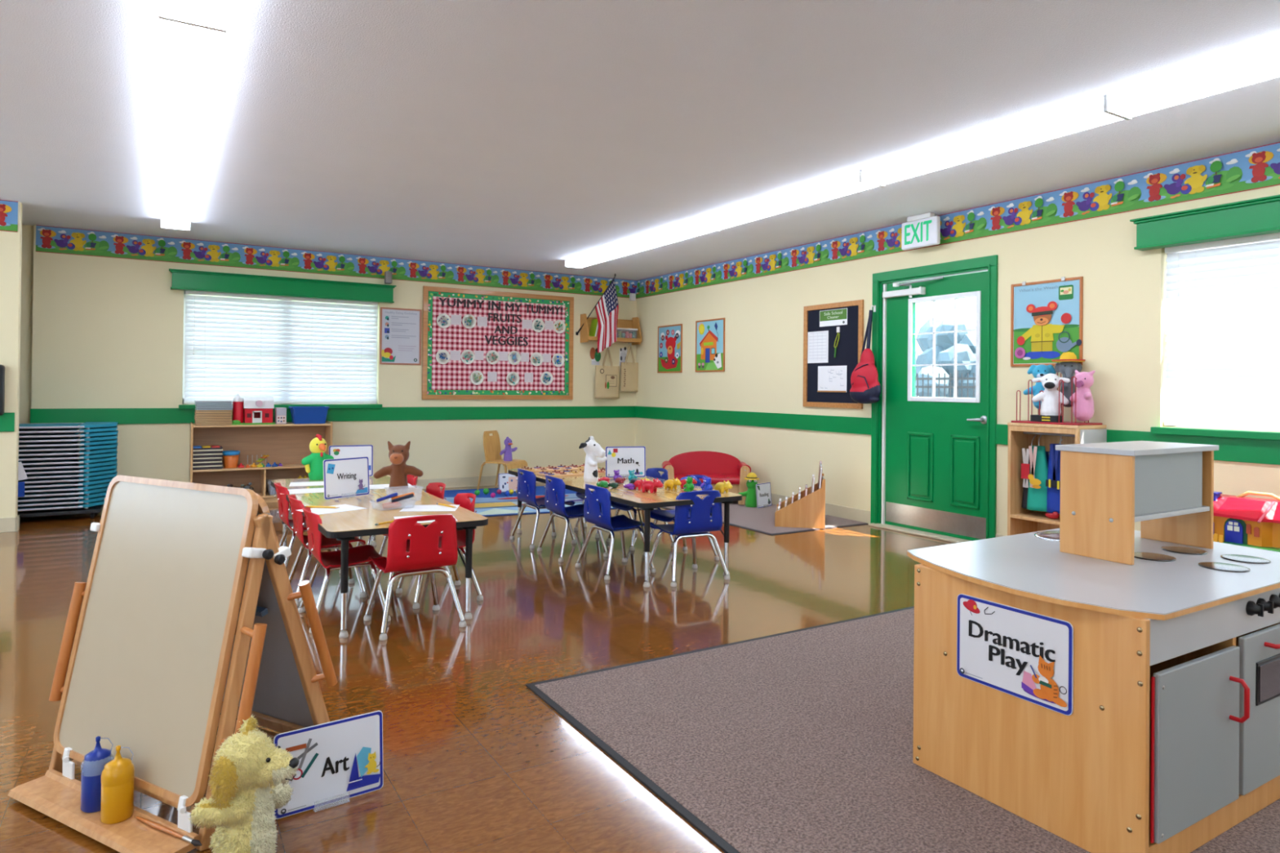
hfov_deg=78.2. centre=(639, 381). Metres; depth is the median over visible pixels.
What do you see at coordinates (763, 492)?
sign
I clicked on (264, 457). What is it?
toy
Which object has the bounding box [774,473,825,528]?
rack
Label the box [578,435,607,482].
puppet
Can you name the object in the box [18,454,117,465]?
cot
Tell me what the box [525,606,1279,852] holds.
carpet
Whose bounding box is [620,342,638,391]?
tote bag
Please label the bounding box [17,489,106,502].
cot
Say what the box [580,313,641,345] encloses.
wall shelf
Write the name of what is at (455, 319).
card
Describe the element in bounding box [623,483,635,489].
animal
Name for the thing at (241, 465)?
toy
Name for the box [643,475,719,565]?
chair
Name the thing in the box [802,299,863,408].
board
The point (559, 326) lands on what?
paper plate
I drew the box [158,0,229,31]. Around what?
ceiling light
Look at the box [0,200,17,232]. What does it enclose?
trim
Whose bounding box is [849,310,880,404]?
backpack
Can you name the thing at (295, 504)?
chair
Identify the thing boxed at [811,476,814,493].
picture book
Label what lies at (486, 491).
ball
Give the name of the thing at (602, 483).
animal
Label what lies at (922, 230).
exit sign
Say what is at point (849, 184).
ceiling light
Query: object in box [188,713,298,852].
puppet
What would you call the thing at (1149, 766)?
door hinge
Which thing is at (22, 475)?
paper sheet
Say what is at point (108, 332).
wall
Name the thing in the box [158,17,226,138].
ceiling light
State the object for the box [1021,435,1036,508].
vest
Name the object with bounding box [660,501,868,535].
rug
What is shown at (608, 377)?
print
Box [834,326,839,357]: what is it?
lanyard
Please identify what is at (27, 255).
wall
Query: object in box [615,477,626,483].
animal
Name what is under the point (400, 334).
framed poster
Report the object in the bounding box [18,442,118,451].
cot
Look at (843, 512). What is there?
baseboard
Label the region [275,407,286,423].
box
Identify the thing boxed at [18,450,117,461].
cot
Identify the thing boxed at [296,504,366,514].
paper sheet
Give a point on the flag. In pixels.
(606, 308)
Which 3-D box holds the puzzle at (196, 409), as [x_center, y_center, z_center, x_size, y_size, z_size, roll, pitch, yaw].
[-3.998,0.258,7.383,0.300,0.014,0.230,1,0,-31]
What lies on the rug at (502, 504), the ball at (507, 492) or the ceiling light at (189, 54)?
the ball at (507, 492)
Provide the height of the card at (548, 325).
0.105 m
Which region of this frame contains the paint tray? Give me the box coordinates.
[7,768,199,852]
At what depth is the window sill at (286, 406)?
8.04 m
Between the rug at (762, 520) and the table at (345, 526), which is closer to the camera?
the table at (345, 526)
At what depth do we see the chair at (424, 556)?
3.65 m
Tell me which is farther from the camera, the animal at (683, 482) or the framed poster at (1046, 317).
the framed poster at (1046, 317)
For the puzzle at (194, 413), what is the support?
on the puzzle at (194, 415)
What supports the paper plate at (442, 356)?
attached to the bulletin board at (505, 312)
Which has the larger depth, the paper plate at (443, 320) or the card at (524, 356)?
the card at (524, 356)
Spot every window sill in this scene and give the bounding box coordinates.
[178,404,382,408]
[1150,426,1279,440]
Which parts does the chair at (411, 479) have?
leg frame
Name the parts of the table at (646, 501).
leg, leg, leg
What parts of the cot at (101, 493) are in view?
rail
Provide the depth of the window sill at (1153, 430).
4.45 m
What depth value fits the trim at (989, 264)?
5.98 m
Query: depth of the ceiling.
3.89 m
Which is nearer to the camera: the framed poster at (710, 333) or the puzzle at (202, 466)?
the puzzle at (202, 466)
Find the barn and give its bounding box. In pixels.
[231,393,275,425]
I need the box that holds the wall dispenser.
[0,364,4,415]
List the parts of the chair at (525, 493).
leg frame, leg frame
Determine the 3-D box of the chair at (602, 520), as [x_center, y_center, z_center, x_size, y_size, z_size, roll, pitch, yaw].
[-0.152,0.901,4.910,0.378,0.541,0.406,1,0,-32]
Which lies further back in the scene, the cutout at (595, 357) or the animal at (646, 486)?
the cutout at (595, 357)
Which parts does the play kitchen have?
panel, panel, burner, panel, panel, burner, cupboard door, control panel, rail, burner, handle, burner, control knob, panel, oven door, control knob, handle, control knob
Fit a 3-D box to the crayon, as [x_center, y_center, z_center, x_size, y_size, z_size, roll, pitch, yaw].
[-1.295,0.652,4.120,0.098,0.015,0.015,1,-1,-39]
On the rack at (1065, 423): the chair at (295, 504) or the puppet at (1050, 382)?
the puppet at (1050, 382)
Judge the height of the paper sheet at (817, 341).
0.290 m
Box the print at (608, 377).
[600,368,617,388]
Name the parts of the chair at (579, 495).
leg frame, leg frame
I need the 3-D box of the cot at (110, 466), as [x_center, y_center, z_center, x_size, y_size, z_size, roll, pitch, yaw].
[-4.925,0.739,6.636,0.850,0.038,0.626,1,0,-31]
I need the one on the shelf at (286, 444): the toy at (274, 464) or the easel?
the toy at (274, 464)
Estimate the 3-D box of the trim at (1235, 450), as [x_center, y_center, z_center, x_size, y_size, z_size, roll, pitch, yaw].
[2.846,0.376,5.212,0.016,0.144,11.184,1,0,-31]
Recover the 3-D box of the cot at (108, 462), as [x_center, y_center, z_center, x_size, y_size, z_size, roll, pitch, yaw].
[-4.926,0.702,6.636,0.850,0.038,0.626,1,0,-31]
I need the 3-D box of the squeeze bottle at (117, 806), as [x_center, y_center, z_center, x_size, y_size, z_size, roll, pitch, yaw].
[-1.329,1.016,2.003,0.072,0.182,0.072,1,0,-31]
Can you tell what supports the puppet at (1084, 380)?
in the rack at (1065, 423)
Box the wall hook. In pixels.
[870,305,875,311]
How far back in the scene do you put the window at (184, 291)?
7.79 m
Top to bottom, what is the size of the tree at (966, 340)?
3.972 m
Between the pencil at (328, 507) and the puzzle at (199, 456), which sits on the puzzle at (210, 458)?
the puzzle at (199, 456)
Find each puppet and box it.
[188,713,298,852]
[301,434,333,479]
[373,440,422,493]
[499,436,517,461]
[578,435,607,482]
[738,472,759,507]
[1022,364,1056,409]
[1031,373,1070,415]
[1051,351,1085,407]
[1069,369,1094,421]
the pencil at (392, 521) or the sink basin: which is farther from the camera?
the pencil at (392, 521)
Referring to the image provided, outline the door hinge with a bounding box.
[1148,766,1151,839]
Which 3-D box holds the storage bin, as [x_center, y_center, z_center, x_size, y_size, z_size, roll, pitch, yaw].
[-3.286,0.330,7.816,0.350,0.165,0.233,1,0,-31]
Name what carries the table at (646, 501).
on the floor
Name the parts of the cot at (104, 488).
rail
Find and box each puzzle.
[192,444,222,449]
[192,448,222,452]
[192,451,222,453]
[192,452,222,456]
[192,454,222,457]
[192,457,222,460]
[192,458,222,462]
[192,461,222,463]
[192,462,222,466]
[192,465,222,467]
[192,466,222,470]
[194,400,232,402]
[194,401,232,404]
[194,403,231,405]
[194,411,231,413]
[194,413,232,415]
[194,414,231,417]
[194,416,231,418]
[194,417,231,420]
[194,419,232,422]
[194,422,231,425]
[195,404,232,407]
[195,406,232,408]
[195,408,232,410]
[195,409,232,412]
[195,421,232,423]
[518,465,563,471]
[535,469,583,476]
[554,463,599,470]
[573,467,605,474]
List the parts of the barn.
door trim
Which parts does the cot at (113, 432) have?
rail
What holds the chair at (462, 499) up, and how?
on the floor
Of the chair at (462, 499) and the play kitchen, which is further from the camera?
the chair at (462, 499)
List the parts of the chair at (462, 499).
leg frame, leg frame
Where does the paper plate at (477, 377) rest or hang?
attached to the bulletin board at (505, 312)
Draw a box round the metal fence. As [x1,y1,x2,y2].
[915,370,975,397]
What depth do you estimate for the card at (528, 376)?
9.24 m
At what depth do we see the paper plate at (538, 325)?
9.30 m
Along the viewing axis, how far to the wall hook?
6.63 m
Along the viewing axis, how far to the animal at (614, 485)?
5.05 m
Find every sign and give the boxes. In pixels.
[273,710,383,818]
[323,456,369,499]
[328,444,373,476]
[497,473,517,492]
[605,446,645,477]
[755,482,772,508]
[901,212,940,250]
[956,593,1073,715]
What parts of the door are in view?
closer arm, kick plate, raised panel, glass frame, lever handle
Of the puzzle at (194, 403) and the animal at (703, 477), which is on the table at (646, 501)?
the animal at (703, 477)
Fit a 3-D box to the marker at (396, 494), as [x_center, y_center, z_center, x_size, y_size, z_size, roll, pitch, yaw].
[-1.330,0.607,4.143,0.020,0.042,0.118,0,-1,44]
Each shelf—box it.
[189,420,333,502]
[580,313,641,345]
[1007,422,1106,535]
[1134,505,1209,522]
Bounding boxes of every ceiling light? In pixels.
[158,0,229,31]
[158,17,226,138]
[160,191,195,231]
[564,219,719,268]
[698,169,883,231]
[860,95,1128,186]
[1105,42,1279,119]
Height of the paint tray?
0.028 m
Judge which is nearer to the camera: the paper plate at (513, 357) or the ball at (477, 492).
the ball at (477, 492)
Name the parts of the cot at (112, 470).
rail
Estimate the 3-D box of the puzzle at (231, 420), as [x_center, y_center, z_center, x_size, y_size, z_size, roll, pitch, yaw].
[-4.000,0.364,7.382,0.300,0.014,0.230,1,0,-31]
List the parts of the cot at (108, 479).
rail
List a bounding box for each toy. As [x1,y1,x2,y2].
[237,462,262,467]
[244,454,269,466]
[261,462,282,466]
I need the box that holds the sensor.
[629,293,635,301]
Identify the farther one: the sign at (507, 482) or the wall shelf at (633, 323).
the wall shelf at (633, 323)
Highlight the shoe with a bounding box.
[1044,511,1059,519]
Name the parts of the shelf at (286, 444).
panel, panel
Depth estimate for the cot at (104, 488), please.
6.47 m
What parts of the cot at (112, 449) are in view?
rail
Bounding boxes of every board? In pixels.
[422,285,573,399]
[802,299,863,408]
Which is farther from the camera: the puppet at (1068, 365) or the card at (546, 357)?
the card at (546, 357)
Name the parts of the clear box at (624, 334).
lid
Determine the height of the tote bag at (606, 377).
0.654 m
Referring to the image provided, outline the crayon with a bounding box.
[382,504,401,508]
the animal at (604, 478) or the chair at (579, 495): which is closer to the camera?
the animal at (604, 478)
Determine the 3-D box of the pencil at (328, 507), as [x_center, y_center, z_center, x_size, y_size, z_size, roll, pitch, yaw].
[-1.665,0.654,4.115,0.200,0.011,0.011,1,0,6]
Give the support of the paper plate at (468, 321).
attached to the bulletin board at (505, 312)
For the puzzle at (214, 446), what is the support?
on the puzzle at (220, 450)
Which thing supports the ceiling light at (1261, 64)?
attached to the ceiling
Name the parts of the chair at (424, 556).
leg frame, leg frame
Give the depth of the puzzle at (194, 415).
7.29 m
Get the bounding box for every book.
[589,319,598,336]
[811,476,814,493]
[817,466,822,488]
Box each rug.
[425,485,617,516]
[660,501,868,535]
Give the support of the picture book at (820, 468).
in the rack at (809, 511)
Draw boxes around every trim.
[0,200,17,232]
[0,412,14,431]
[30,405,635,424]
[35,225,636,298]
[635,142,1279,298]
[635,406,1279,465]
[868,523,972,542]
[870,254,998,538]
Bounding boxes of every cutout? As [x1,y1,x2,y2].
[590,347,600,364]
[619,346,626,365]
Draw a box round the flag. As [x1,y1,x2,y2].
[575,273,618,353]
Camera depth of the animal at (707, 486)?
4.83 m
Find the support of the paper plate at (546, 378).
attached to the bulletin board at (505, 312)
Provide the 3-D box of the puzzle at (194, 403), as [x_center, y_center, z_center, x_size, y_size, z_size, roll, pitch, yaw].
[-4.000,0.212,7.380,0.300,0.014,0.230,1,0,-31]
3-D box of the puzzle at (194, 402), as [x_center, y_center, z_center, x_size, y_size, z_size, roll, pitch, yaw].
[-4.001,0.197,7.386,0.300,0.014,0.230,1,0,-31]
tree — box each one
[915,315,976,397]
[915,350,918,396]
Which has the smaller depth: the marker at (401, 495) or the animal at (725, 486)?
the marker at (401, 495)
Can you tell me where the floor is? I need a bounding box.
[0,482,955,852]
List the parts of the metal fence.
rail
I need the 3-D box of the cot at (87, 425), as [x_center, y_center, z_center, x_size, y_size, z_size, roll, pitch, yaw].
[-4.919,0.374,6.634,0.850,0.038,0.626,1,0,-31]
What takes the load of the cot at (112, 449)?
on the cot at (113, 453)
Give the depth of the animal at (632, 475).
5.39 m
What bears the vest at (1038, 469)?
hanging from the shelf at (1020, 520)
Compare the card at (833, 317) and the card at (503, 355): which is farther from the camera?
the card at (503, 355)
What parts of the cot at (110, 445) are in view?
rail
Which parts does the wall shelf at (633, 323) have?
panel, panel, panel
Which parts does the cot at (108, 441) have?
rail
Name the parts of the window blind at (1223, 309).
pull cord, ladder cord, rail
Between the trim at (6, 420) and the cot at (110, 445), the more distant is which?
the cot at (110, 445)
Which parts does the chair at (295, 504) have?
leg frame, leg frame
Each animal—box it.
[245,482,252,488]
[595,480,608,488]
[598,476,609,483]
[607,482,618,488]
[613,469,622,481]
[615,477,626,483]
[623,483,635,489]
[627,469,637,481]
[629,478,636,484]
[633,478,646,489]
[641,478,663,493]
[664,477,681,489]
[680,475,697,480]
[680,478,697,488]
[683,475,693,492]
[699,476,710,489]
[701,476,712,490]
[715,480,732,493]
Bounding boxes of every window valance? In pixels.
[168,268,396,303]
[1129,194,1279,250]
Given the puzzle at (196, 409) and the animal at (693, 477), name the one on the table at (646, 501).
the animal at (693, 477)
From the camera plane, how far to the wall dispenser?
5.85 m
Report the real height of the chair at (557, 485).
0.541 m
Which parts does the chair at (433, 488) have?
leg frame, leg frame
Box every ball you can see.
[474,489,479,495]
[483,488,488,494]
[490,493,495,497]
[504,490,509,495]
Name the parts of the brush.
handle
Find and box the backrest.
[668,451,740,475]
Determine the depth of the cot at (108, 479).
6.48 m
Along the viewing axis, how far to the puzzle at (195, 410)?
7.29 m
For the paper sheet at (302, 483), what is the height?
0.001 m
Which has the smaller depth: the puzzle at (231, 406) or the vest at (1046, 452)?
the vest at (1046, 452)
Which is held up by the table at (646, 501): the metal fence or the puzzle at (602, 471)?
the puzzle at (602, 471)
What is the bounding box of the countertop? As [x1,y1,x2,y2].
[907,528,1279,614]
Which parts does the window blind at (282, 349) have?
pull cord, rail, ladder cord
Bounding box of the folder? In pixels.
[17,481,24,497]
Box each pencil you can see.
[303,505,339,508]
[374,520,394,525]
[436,502,456,507]
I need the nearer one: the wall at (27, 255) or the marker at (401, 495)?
the marker at (401, 495)
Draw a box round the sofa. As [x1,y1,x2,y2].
[662,451,751,504]
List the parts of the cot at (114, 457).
rail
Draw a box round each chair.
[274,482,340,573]
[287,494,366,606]
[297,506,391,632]
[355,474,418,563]
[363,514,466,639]
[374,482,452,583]
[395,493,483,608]
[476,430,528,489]
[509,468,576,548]
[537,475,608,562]
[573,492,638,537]
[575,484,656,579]
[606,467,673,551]
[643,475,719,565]
[648,489,729,586]
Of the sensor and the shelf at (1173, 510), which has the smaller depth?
the shelf at (1173, 510)
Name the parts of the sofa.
arm, arm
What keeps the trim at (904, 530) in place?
attached to the wall at (1124, 329)
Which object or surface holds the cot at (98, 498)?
on the cot at (100, 502)
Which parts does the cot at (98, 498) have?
rail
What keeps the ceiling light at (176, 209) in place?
attached to the ceiling
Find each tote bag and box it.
[595,346,619,398]
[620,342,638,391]
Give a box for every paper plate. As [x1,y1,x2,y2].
[435,349,450,364]
[436,313,451,328]
[460,349,475,364]
[462,314,475,328]
[470,370,484,385]
[485,350,499,364]
[506,371,519,386]
[507,351,520,364]
[530,352,542,366]
[532,318,544,332]
[540,371,553,385]
[551,353,564,367]
[553,320,565,333]
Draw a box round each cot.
[17,471,117,484]
[17,485,107,497]
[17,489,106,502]
[17,494,106,506]
[17,498,104,511]
[18,422,118,429]
[18,426,117,433]
[18,430,118,438]
[18,434,117,442]
[18,438,117,447]
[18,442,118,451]
[18,446,117,456]
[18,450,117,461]
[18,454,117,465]
[22,458,117,470]
[24,462,117,474]
[24,476,114,488]
[24,481,110,493]
[26,467,116,479]
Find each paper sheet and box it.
[17,461,27,480]
[280,488,324,494]
[288,481,323,486]
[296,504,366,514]
[368,483,414,488]
[393,514,457,523]
[399,504,460,511]
[807,330,828,363]
[817,365,846,392]
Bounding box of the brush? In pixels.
[135,816,202,846]
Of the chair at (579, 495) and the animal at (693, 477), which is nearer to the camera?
the animal at (693, 477)
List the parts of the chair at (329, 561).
leg frame, leg frame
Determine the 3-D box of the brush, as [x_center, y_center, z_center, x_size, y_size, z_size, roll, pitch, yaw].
[-1.158,1.103,1.933,0.258,0.013,0.014,0,0,27]
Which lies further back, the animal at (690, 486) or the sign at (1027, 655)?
the animal at (690, 486)
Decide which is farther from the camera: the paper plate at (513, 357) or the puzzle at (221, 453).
the paper plate at (513, 357)
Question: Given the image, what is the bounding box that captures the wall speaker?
[384,271,392,284]
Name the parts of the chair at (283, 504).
leg frame, leg frame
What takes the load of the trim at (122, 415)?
attached to the wall at (108, 332)
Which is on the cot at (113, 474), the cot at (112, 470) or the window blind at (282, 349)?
the cot at (112, 470)
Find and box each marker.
[376,492,398,502]
[391,492,414,499]
[391,493,413,502]
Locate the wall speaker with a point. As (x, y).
(388, 274)
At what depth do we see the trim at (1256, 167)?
5.43 m
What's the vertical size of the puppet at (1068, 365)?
0.360 m
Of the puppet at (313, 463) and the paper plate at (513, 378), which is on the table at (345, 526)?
the puppet at (313, 463)
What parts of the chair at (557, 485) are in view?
leg frame, leg frame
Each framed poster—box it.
[379,306,422,365]
[657,324,682,373]
[695,317,724,372]
[1010,276,1083,366]
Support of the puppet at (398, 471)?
on the table at (345, 526)
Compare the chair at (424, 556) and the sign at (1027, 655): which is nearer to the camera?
the sign at (1027, 655)
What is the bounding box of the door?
[881,271,987,540]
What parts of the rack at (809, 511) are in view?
panel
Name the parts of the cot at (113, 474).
rail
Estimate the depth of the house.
4.01 m
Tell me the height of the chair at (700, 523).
0.541 m
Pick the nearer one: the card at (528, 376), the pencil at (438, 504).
the pencil at (438, 504)
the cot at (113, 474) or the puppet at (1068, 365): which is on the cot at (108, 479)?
the cot at (113, 474)
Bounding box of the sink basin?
[1034,530,1059,541]
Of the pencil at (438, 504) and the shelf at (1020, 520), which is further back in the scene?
the shelf at (1020, 520)
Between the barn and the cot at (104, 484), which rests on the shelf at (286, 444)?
the barn
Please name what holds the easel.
on the floor
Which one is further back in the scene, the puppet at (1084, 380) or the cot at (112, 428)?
the cot at (112, 428)
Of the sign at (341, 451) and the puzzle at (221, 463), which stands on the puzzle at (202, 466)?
the puzzle at (221, 463)
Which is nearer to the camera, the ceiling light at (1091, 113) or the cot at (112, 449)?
the ceiling light at (1091, 113)
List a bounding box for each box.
[268,484,276,494]
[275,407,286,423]
[617,328,637,338]
[1030,414,1062,422]
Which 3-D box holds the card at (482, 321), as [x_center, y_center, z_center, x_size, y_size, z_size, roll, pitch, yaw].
[-1.791,-0.685,8.947,0.117,0.112,0.002,1,0,-31]
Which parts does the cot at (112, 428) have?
rail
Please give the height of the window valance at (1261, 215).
0.182 m
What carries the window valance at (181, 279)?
attached to the wall at (108, 332)
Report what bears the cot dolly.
on the floor
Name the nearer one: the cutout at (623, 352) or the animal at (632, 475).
the animal at (632, 475)
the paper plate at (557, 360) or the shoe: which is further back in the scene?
the paper plate at (557, 360)
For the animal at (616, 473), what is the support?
on the table at (646, 501)
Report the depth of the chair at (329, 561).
3.80 m
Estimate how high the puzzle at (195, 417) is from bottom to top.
0.014 m
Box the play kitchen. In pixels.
[906,440,1279,852]
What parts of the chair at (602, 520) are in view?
leg frame, leg frame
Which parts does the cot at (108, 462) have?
rail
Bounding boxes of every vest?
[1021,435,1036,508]
[1026,434,1048,511]
[1045,435,1064,514]
[1045,439,1062,466]
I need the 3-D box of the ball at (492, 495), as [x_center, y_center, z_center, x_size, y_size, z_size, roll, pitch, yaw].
[-1.484,1.145,7.950,0.052,0.052,0.052,1,0,-31]
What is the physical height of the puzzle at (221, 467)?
0.017 m
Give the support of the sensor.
attached to the wall at (108, 332)
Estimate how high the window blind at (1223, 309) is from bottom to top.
1.085 m
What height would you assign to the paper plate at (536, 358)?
0.164 m
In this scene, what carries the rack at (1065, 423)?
on the shelf at (1020, 520)
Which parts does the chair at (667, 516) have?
leg frame, leg frame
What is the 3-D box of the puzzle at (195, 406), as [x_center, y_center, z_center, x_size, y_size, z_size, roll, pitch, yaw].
[-3.994,0.243,7.383,0.300,0.014,0.230,1,0,-31]
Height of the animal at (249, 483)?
0.113 m
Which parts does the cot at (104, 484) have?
rail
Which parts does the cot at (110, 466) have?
rail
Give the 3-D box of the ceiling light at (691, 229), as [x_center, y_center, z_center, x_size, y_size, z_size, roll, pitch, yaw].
[-0.076,-1.271,7.451,0.212,0.075,2.458,1,0,-31]
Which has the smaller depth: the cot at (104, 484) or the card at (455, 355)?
the cot at (104, 484)
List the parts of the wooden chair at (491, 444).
leg, backrest, leg, leg, seat panel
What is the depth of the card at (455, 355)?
8.78 m
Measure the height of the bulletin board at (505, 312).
1.240 m
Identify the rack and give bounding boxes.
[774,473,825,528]
[1010,373,1102,425]
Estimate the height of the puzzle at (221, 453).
0.017 m
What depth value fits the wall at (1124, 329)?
6.77 m
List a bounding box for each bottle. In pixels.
[80,736,111,813]
[100,745,134,823]
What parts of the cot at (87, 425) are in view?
rail, rail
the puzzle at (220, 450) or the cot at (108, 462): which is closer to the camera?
the cot at (108, 462)
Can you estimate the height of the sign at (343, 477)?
0.229 m
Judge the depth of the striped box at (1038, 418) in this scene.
5.06 m
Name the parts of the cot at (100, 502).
rail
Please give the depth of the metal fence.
14.20 m
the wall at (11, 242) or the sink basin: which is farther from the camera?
the wall at (11, 242)
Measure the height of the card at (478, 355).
0.105 m
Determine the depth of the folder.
6.25 m
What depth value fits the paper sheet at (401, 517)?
3.83 m
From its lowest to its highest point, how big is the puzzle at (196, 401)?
0.014 m
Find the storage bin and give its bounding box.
[288,406,329,423]
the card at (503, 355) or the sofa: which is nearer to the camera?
the sofa
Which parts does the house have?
door, carry handle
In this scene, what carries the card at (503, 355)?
attached to the bulletin board at (505, 312)
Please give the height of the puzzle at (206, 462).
0.017 m
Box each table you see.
[271,475,488,638]
[508,466,742,586]
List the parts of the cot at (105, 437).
rail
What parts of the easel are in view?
leg, cross rail, dry erase panel, board frame, leg, cross rail, cross rail, clip knob, panel, clip knob, leg, board frame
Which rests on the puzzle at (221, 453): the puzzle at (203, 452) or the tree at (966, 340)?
the puzzle at (203, 452)
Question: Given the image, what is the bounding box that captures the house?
[1213,491,1279,551]
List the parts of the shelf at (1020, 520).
panel, rail, hanging rod, panel, panel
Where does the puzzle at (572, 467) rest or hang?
on the table at (646, 501)
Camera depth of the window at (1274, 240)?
4.54 m
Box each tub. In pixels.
[222,450,239,467]
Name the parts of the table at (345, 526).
leg, leg, leg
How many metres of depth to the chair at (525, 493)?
5.69 m
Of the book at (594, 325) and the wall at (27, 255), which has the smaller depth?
the wall at (27, 255)
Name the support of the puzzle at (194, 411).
on the puzzle at (194, 413)
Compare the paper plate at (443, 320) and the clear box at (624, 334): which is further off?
the clear box at (624, 334)
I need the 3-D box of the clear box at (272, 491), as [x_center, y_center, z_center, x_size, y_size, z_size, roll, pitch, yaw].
[-3.511,1.024,7.679,0.254,0.130,0.233,1,0,-31]
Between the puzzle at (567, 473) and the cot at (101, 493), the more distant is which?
the cot at (101, 493)
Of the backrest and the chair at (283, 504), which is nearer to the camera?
the chair at (283, 504)
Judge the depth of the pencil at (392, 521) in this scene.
3.65 m
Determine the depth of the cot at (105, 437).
6.53 m
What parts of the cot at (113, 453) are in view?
rail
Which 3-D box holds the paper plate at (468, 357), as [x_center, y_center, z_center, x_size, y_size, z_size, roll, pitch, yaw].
[-1.937,-0.280,8.853,0.164,0.164,0.010,1,0,-31]
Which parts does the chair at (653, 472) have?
leg frame, leg frame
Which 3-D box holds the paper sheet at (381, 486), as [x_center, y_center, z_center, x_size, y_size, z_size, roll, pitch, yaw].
[-1.604,0.667,5.035,0.280,0.001,0.215,1,0,-26]
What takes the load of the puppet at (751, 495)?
on the rug at (762, 520)
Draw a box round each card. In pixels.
[449,351,460,360]
[450,314,461,324]
[474,351,484,359]
[477,316,487,326]
[487,372,497,382]
[498,351,507,360]
[520,352,528,361]
[522,319,532,328]
[524,373,533,382]
[542,353,551,362]
[544,320,553,329]
[819,307,847,326]
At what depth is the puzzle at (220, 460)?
7.25 m
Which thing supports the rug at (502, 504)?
on the floor
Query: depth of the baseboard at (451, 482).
8.81 m
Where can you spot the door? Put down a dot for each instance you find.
(934, 449)
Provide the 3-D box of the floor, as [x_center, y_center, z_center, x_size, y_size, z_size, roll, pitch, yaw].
[-1.025,1.200,3.047,9.140,0.100,11.500,1,0,-31]
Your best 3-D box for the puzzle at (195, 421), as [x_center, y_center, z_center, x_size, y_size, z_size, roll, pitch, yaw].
[-3.998,0.380,7.381,0.300,0.014,0.230,1,0,-31]
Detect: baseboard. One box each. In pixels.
[78,475,539,507]
[659,472,1006,537]
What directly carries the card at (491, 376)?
attached to the bulletin board at (505, 312)
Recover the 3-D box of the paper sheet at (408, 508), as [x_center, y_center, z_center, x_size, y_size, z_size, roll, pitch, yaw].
[-1.105,0.666,4.157,0.280,0.001,0.215,1,0,-6]
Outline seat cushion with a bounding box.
[674,474,739,484]
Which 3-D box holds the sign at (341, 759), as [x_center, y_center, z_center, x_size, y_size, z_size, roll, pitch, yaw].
[-0.846,1.038,2.146,0.285,0.222,0.066,1,0,-36]
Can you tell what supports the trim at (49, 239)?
attached to the wall at (108, 332)
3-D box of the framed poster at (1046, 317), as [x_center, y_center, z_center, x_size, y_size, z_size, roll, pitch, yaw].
[2.762,-0.404,5.365,0.020,0.592,0.508,1,0,-31]
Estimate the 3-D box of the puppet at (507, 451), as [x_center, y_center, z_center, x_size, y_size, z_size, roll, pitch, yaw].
[-1.446,0.755,8.675,0.131,0.299,0.179,0,0,19]
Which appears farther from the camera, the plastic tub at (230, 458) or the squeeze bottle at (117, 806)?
the plastic tub at (230, 458)
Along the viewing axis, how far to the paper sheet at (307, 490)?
4.77 m
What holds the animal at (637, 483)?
on the table at (646, 501)
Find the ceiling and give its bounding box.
[0,0,1279,279]
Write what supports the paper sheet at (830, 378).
attached to the board at (850, 345)
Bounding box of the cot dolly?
[17,503,103,518]
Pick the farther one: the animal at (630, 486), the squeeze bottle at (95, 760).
the animal at (630, 486)
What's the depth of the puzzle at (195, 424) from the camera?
7.29 m
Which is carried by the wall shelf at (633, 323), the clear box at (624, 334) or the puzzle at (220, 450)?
the clear box at (624, 334)
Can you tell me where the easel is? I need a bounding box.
[7,475,337,852]
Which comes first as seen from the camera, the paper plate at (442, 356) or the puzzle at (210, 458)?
the puzzle at (210, 458)
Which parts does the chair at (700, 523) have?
leg frame, leg frame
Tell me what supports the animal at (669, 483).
on the table at (646, 501)
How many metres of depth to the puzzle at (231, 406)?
7.29 m
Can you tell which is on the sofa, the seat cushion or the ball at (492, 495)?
the seat cushion
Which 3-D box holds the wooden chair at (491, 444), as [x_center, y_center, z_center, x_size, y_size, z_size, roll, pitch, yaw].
[-1.517,0.862,8.682,0.412,0.634,0.400,0,0,23]
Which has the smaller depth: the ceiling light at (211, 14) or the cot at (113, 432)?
the ceiling light at (211, 14)
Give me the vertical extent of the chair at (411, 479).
0.541 m
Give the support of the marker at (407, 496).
on the tray
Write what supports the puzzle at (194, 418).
on the puzzle at (231, 420)
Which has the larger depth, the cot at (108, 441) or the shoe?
the cot at (108, 441)
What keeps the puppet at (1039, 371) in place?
in the rack at (1065, 423)
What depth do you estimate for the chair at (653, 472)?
5.73 m
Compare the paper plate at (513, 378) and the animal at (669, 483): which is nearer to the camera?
the animal at (669, 483)
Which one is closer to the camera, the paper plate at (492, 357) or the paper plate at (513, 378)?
the paper plate at (492, 357)
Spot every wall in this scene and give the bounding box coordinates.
[0,201,22,533]
[18,224,34,423]
[31,224,636,482]
[635,185,1279,535]
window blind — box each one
[183,290,377,404]
[1164,232,1279,430]
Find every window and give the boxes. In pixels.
[182,290,377,404]
[1166,240,1279,431]

